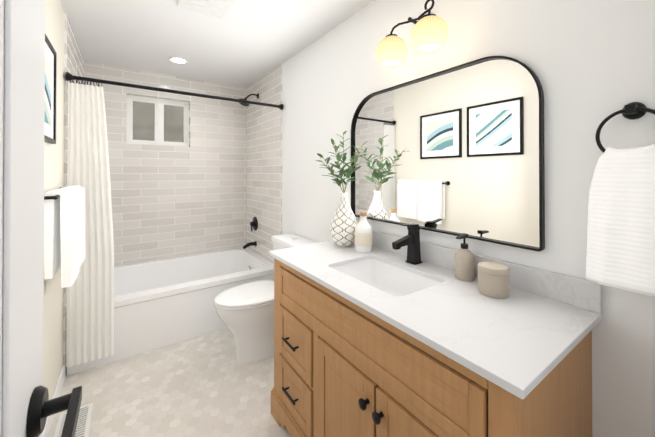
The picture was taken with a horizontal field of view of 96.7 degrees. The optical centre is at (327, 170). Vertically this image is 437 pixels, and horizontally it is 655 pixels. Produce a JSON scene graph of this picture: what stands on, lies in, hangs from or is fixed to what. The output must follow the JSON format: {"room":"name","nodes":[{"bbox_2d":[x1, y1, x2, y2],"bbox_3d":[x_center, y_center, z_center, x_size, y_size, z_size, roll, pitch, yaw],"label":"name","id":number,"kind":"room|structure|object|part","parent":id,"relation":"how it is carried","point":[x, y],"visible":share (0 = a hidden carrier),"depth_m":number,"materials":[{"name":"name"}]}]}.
{"room":"bathroom","nodes":[
{"label":"bathroom","id":0,"kind":"room"},
{"bbox_2d":[43,0,64,399],"bbox_3d":[-0.745,0.148,0.405,0.120,2.330,3.450,0,0,-35],"label":"wall","id":1,"kind":"structure","parent":0,"point":[53,289],"depth_m":1.63,"materials":[{"name":"paint"}]},
{"bbox_2d":[44,34,56,143],"bbox_3d":[-1.300,-0.381,1.331,0.021,0.480,0.480,0,0,-35],"label":"picture frame","id":2,"kind":"object","parent":1,"relation":"attached to","point":[50,94],"visible":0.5,"depth_m":1.45,"materials":[{"name":"black metal"}]},
{"bbox_2d":[43,365,64,436],"bbox_3d":[-0.936,1.270,0.788,0.012,0.090,2.588,0,0,-35],"label":"baseboard","id":3,"kind":"structure","parent":1,"relation":"attached to","point":[56,394],"depth_m":1.63,"materials":[{"name":"white wood"}]},
{"bbox_2d":[44,185,85,287],"bbox_3d":[-1.378,0.308,1.529,0.125,0.443,0.644,0,0,-35],"label":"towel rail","id":4,"kind":"object","parent":1,"relation":"attached to","point":[64,228],"visible":0.9,"depth_m":1.33,"materials":[{"name":"white fabric"}]},
{"bbox_2d":[84,61,245,265],"bbox_3d":[-1.653,0.164,3.154,1.530,2.330,0.200,0,0,-35],"label":"tiled wall","id":5,"kind":"structure","parent":0,"point":[172,201],"depth_m":3.08,"materials":[{"name":"tile"}]},
{"bbox_2d":[126,95,188,146],"bbox_3d":[-1.773,-0.509,3.067,0.570,0.495,0.051,0,0,-35],"label":"sliding window","id":6,"kind":"structure","parent":5,"relation":"in","point":[155,121],"depth_m":3.05,"materials":[{"name":"white plastic"}]},
{"bbox_2d":[48,328,291,436],"bbox_3d":[-0.396,1.349,1.341,1.770,0.060,4.600,0,0,-35],"label":"floor","id":7,"kind":"structure","parent":0,"point":[206,385],"depth_m":1.73,"materials":[{"name":"tile"}]},
{"bbox_2d":[54,403,92,436],"bbox_3d":[-1.301,1.315,1.486,0.140,0.008,0.310,0,0,-35],"label":"floor vent","id":8,"kind":"object","parent":7,"relation":"in","point":[83,422],"visible":0.62,"depth_m":1.52,"materials":[{"name":"white metal"}]},
{"bbox_2d":[66,247,273,375],"bbox_3d":[-1.327,1.116,2.679,1.502,0.420,0.937,0,0,-35],"label":"bathtub","id":9,"kind":"object","parent":7,"relation":"on","point":[160,303],"visible":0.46,"depth_m":2.34,"materials":[{"name":"white ceramic"}]},
{"bbox_2d":[214,233,318,362],"bbox_3d":[-0.464,0.926,2.149,0.711,0.794,0.452,0,0,-35],"label":"toilet","id":10,"kind":"object","parent":7,"relation":"on","point":[245,312],"visible":0.6,"depth_m":2.00,"materials":[{"name":"white ceramic"}]},
{"bbox_2d":[269,224,602,436],"bbox_3d":[0.254,0.783,1.240,0.580,1.071,1.245,0,0,-35],"label":"bathroom vanity","id":11,"kind":"object","parent":7,"relation":"on","point":[410,334],"visible":0.98,"depth_m":0.93,"materials":[{"name":"brown wood"}]},
{"bbox_2d":[315,131,364,246],"bbox_3d":[0.066,0.107,1.692,0.256,0.667,0.336,0,0,-35],"label":"vase","id":12,"kind":"object","parent":11,"relation":"on","point":[342,226],"visible":1,"depth_m":1.68,"materials":[{"name":"ceramic"}]},
{"bbox_2d":[355,212,371,252],"bbox_3d":[0.198,0.333,1.605,0.097,0.213,0.097,0,0,-35],"label":"bottle","id":13,"kind":"object","parent":11,"relation":"on","point":[363,235],"visible":1,"depth_m":1.57,"materials":[{"name":"white ceramic"}]},
{"bbox_2d":[331,259,440,296],"bbox_3d":[0.237,0.527,1.263,0.335,0.138,0.480,0,0,-35],"label":"sink","id":14,"kind":"object","parent":11,"relation":"in","point":[394,279],"depth_m":1.42,"materials":[{"name":"white ceramic"}]},
{"bbox_2d":[392,224,421,264],"bbox_3d":[0.369,0.343,1.362,0.163,0.190,0.056,0,0,-35],"label":"faucet","id":15,"kind":"object","parent":11,"relation":"on","point":[412,240],"depth_m":1.37,"materials":[{"name":"black metal"}]},
{"bbox_2d":[455,233,473,280],"bbox_3d":[0.552,0.347,1.181,0.086,0.180,0.072,0,0,-35],"label":"soap dispenser","id":16,"kind":"object","parent":11,"relation":"on","point":[464,263],"visible":1,"depth_m":1.16,"materials":[{"name":"beige ceramic"}]},
{"bbox_2d":[477,261,509,298],"bbox_3d":[0.592,0.387,1.039,0.101,0.100,0.101,0,0,-35],"label":"canister","id":17,"kind":"object","parent":11,"relation":"on","point":[493,279],"visible":1,"depth_m":1.00,"materials":[{"name":"beige ceramic"}]},
{"bbox_2d":[60,0,373,87],"bbox_3d":[-0.396,-1.041,1.355,1.770,0.060,4.600,0,0,-35],"label":"ceiling","id":18,"kind":"structure","parent":0,"point":[246,43],"depth_m":2.13,"materials":[{"name":"paint"}]},
{"bbox_2d":[168,57,187,63],"bbox_3d":[-1.351,-1.000,2.639,0.160,0.005,0.160,0,0,-35],"label":"recessed light","id":19,"kind":"object","parent":18,"relation":"in","point":[179,60],"visible":1,"depth_m":2.64,"materials":[{"name":"white plastic"}]},
{"bbox_2d":[177,0,239,20],"bbox_3d":[-0.707,-0.999,1.723,0.290,0.020,0.290,0,0,-35],"label":"ceiling vent","id":20,"kind":"object","parent":18,"relation":"in","point":[221,9],"visible":0.98,"depth_m":1.76,"materials":[{"name":"white paint"}]},
{"bbox_2d":[282,0,654,436],"bbox_3d":[0.281,0.156,1.819,0.120,2.330,4.600,0,0,-35],"label":"wall","id":21,"kind":"structure","parent":0,"point":[590,64],"depth_m":1.01,"materials":[{"name":"paint"}]},
{"bbox_2d":[246,64,281,262],"bbox_3d":[-0.702,0.164,3.115,0.012,2.330,0.950,0,0,-35],"label":"wall tile","id":22,"kind":"structure","parent":21,"relation":"attached to","point":[264,165],"depth_m":3.04,"materials":[{"name":"beige tile"}]},
{"bbox_2d":[239,93,258,106],"bbox_3d":[-0.846,-0.772,3.126,0.218,0.158,0.122,0,0,-35],"label":"shower head","id":23,"kind":"object","parent":22,"relation":"attached to","point":[246,104],"visible":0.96,"depth_m":3.12},
{"bbox_2d":[243,241,256,248],"bbox_3d":[-0.857,0.816,3.192,0.150,0.073,0.060,0,0,-35],"label":"tub spout","id":24,"kind":"object","parent":22,"relation":"attached to","point":[250,244],"visible":0.98,"depth_m":3.18,"materials":[{"name":"black metal"}]},
{"bbox_2d":[250,217,257,230],"bbox_3d":[-0.831,0.589,3.236,0.058,0.156,0.156,0,0,-35],"label":"tub valve","id":25,"kind":"object","parent":22,"relation":"attached to","point":[254,223],"visible":1,"depth_m":3.22,"materials":[{"name":"black metal"}]},
{"bbox_2d":[376,0,448,67],"bbox_3d":[0.399,-0.644,1.370,0.202,0.234,0.376,0,0,-35],"label":"sconce","id":26,"kind":"object","parent":21,"relation":"attached to","point":[430,33],"visible":1,"depth_m":1.28,"materials":[{"name":"yellow glass"}]},
{"bbox_3d":[0.318,-0.593,1.447,0.156,0.132,0.156,0,0,-35],"label":"sconce globe","id":27,"kind":"part","parent":26,"relation":"part of","materials":[{"name":"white glass"}]},
{"bbox_3d":[0.443,-0.594,1.267,0.156,0.132,0.156,0,0,-35],"label":"sconce globe","id":28,"kind":"part","parent":26,"relation":"part of","materials":[{"name":"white glass"}]},
{"bbox_2d":[351,56,544,250],"bbox_3d":[0.455,-0.086,1.443,0.024,0.740,1.040,0,0,-35],"label":"arched mirror","id":29,"kind":"object","parent":21,"relation":"attached to","point":[458,150],"visible":0.9,"depth_m":1.27,"materials":[{"name":"mirror"}]},
{"bbox_2d":[586,102,654,296],"bbox_3d":[0.852,0.066,0.828,0.074,0.529,0.177,0,0,-35],"label":"towel ring","id":30,"kind":"object","parent":21,"relation":"attached to","point":[621,233],"visible":1,"depth_m":0.82,"materials":[{"name":"white fabric"}]},
{"bbox_3d":[-2.059,0.159,2.293,0.120,2.330,1.150,0,0,-35],"label":"wall","id":31,"kind":"structure","parent":0,"visible":0},
{"bbox_2d":[63,13,83,376],"bbox_3d":[-1.948,0.159,2.248,0.012,2.330,0.950,0,0,-35],"label":"wall tile","id":32,"kind":"structure","parent":31,"relation":"attached to","point":[73,61],"depth_m":1.88,"materials":[{"name":"beige tile"}]},
{"bbox_2d":[65,72,282,367],"bbox_3d":[-1.038,0.308,2.270,1.506,1.862,0.056,0,0,-35],"label":"rail","id":33,"kind":"object","parent":32,"relation":"attached to","point":[90,316],"visible":0.79,"depth_m":1.90,"materials":[{"name":"white fabric"}]},
{"bbox_2d":[66,83,113,367],"bbox_3d":[-1.542,0.339,1.901,0.242,1.795,0.026,0,0,-35],"label":"shower curtain","id":34,"kind":"object","parent":33,"relation":"hanging from","point":[90,300],"depth_m":1.90,"materials":[{"name":"white fabric"}]},
{"bbox_3d":[0.461,0.147,0.117,1.530,2.330,0.120,0,0,-35],"label":"wall","id":35,"kind":"structure","parent":0,"visible":0},
{"bbox_2d":[0,0,81,436],"bbox_3d":[-0.257,0.293,0.187,0.093,2.022,0.765,0,0,-35],"label":"door","id":36,"kind":"structure","parent":35,"relation":"in","point":[28,407],"depth_m":0.39,"materials":[{"name":"white paint"}]},
{"bbox_3d":[-0.395,0.363,0.417,0.056,0.068,0.152,0,0,-35],"label":"handle","id":37,"kind":"part","parent":36,"relation":"part of","materials":[{"name":"black metal"}]}
]}

